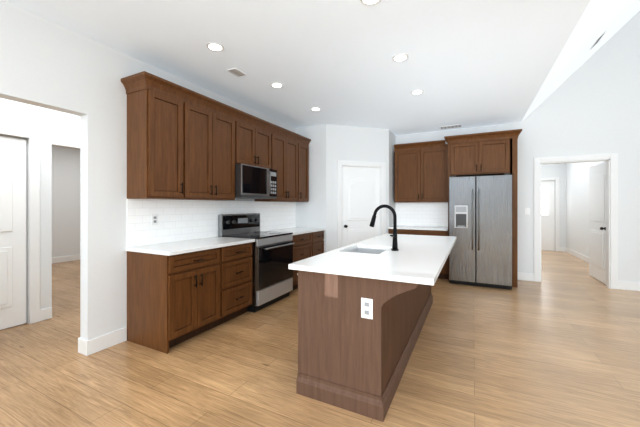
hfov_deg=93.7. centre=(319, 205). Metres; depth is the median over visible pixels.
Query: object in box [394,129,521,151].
crown molding
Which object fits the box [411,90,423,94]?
recessed light
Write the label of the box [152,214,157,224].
outlet
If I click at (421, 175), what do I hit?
upper cabinet
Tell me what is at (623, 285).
baseboard
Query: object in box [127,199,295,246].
backsplash
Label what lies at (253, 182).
microwave
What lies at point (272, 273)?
range
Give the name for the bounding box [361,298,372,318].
outlet
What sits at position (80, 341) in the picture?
baseboard
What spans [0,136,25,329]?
hall door
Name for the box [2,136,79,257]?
wall
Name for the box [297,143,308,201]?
upper cabinet
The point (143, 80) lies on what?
crown molding
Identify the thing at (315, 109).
recessed light
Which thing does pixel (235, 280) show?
base cabinet
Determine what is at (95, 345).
baseboard
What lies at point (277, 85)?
recessed light
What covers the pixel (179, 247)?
countertop
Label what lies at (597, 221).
hall door
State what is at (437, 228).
countertop
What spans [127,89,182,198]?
upper cabinet
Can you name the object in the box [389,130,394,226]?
wall
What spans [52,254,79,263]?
baseboard
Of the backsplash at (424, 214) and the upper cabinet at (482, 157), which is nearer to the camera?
the upper cabinet at (482, 157)
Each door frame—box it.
[0,125,39,323]
[337,160,385,248]
[541,177,558,251]
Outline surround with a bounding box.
[448,138,517,286]
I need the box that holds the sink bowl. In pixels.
[348,248,385,253]
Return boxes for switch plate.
[525,208,529,214]
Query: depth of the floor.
2.40 m
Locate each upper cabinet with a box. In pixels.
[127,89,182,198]
[170,102,234,200]
[235,121,270,168]
[255,134,297,201]
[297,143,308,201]
[395,144,447,202]
[451,139,508,173]
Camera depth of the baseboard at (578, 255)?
7.52 m
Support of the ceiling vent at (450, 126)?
in the ceiling at (472, 63)
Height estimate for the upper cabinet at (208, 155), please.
1.070 m
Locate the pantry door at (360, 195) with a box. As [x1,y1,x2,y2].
[342,166,379,246]
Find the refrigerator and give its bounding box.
[449,174,511,288]
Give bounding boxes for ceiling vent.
[227,68,245,76]
[440,124,460,128]
[590,31,605,49]
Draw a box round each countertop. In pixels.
[126,227,325,255]
[288,234,456,285]
[388,225,447,230]
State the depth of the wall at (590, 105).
4.81 m
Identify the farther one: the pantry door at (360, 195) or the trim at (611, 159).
the pantry door at (360, 195)
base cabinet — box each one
[127,248,219,353]
[215,242,251,326]
[291,232,311,289]
[312,231,323,256]
[388,229,447,278]
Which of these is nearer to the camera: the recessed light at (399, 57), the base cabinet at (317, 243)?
the recessed light at (399, 57)
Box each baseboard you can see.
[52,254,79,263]
[78,337,84,353]
[84,327,126,355]
[518,272,533,280]
[565,247,588,262]
[618,281,639,290]
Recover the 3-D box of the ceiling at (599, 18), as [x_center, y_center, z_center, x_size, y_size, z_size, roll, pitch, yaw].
[3.304,-3.770,-0.079,4.460,4.600,9.780,0,0,27]
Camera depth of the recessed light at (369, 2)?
2.16 m
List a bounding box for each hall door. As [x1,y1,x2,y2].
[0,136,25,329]
[589,162,605,283]
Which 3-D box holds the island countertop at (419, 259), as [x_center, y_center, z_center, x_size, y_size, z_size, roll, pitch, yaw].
[0.785,0.417,2.995,0.940,0.034,2.570,0,0,27]
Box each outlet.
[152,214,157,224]
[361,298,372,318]
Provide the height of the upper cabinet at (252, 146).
0.610 m
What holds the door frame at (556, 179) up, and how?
attached to the wall at (547, 170)
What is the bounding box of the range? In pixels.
[218,213,294,312]
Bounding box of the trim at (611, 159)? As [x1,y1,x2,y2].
[534,153,617,288]
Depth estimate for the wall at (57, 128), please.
3.39 m
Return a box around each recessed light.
[206,42,223,51]
[270,82,282,87]
[311,107,320,110]
[360,0,380,5]
[392,54,408,61]
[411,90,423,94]
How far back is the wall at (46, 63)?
2.66 m
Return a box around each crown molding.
[121,71,310,146]
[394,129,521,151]
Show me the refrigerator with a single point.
(480, 219)
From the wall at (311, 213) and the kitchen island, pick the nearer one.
the kitchen island
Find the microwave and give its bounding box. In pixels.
[235,164,276,198]
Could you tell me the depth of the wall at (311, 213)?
5.47 m
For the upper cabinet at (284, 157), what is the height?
1.070 m
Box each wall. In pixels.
[0,0,294,339]
[0,98,79,323]
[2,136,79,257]
[295,124,325,252]
[326,124,388,251]
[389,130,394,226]
[395,10,639,282]
[541,163,563,246]
[564,161,605,256]
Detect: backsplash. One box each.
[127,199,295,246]
[395,202,447,226]
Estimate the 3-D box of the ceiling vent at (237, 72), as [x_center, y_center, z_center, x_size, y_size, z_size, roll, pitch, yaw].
[-0.914,-1.465,3.294,0.120,0.010,0.180,0,0,27]
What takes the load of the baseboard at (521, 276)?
attached to the wall at (590, 105)
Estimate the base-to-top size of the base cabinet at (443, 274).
0.866 m
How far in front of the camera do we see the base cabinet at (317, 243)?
5.18 m
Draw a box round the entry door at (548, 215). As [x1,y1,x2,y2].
[541,181,554,250]
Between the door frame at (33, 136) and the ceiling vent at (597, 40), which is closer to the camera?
the door frame at (33, 136)
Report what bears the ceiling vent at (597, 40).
in the ceiling at (599, 18)
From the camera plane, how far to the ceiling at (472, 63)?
2.84 m
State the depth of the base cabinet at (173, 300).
2.80 m
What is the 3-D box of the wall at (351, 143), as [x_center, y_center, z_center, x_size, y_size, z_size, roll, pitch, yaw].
[0.699,-0.085,5.629,1.273,2.770,0.120,0,0,-18]
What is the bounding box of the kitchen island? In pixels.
[296,270,432,421]
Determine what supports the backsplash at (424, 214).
attached to the wall at (590, 105)
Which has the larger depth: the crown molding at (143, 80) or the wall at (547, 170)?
the wall at (547, 170)
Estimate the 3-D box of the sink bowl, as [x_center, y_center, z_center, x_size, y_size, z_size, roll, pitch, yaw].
[0.439,0.544,2.801,0.394,0.217,0.534,0,0,27]
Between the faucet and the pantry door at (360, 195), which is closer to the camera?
the faucet
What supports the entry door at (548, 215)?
in the wall at (547, 170)
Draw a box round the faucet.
[369,204,398,250]
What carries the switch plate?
attached to the wall at (590, 105)
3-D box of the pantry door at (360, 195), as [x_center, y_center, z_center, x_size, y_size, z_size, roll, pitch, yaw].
[0.777,0.282,5.605,0.784,2.020,0.103,0,0,-18]
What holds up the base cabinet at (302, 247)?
on the floor
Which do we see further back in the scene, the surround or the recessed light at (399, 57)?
the surround
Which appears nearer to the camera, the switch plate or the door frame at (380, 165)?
the switch plate
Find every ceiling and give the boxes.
[4,0,590,135]
[521,0,639,121]
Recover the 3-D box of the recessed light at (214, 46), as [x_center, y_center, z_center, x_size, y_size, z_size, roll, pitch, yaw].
[-0.967,-1.467,2.771,0.156,0.006,0.156,0,0,27]
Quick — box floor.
[0,250,639,426]
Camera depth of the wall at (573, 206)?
7.56 m

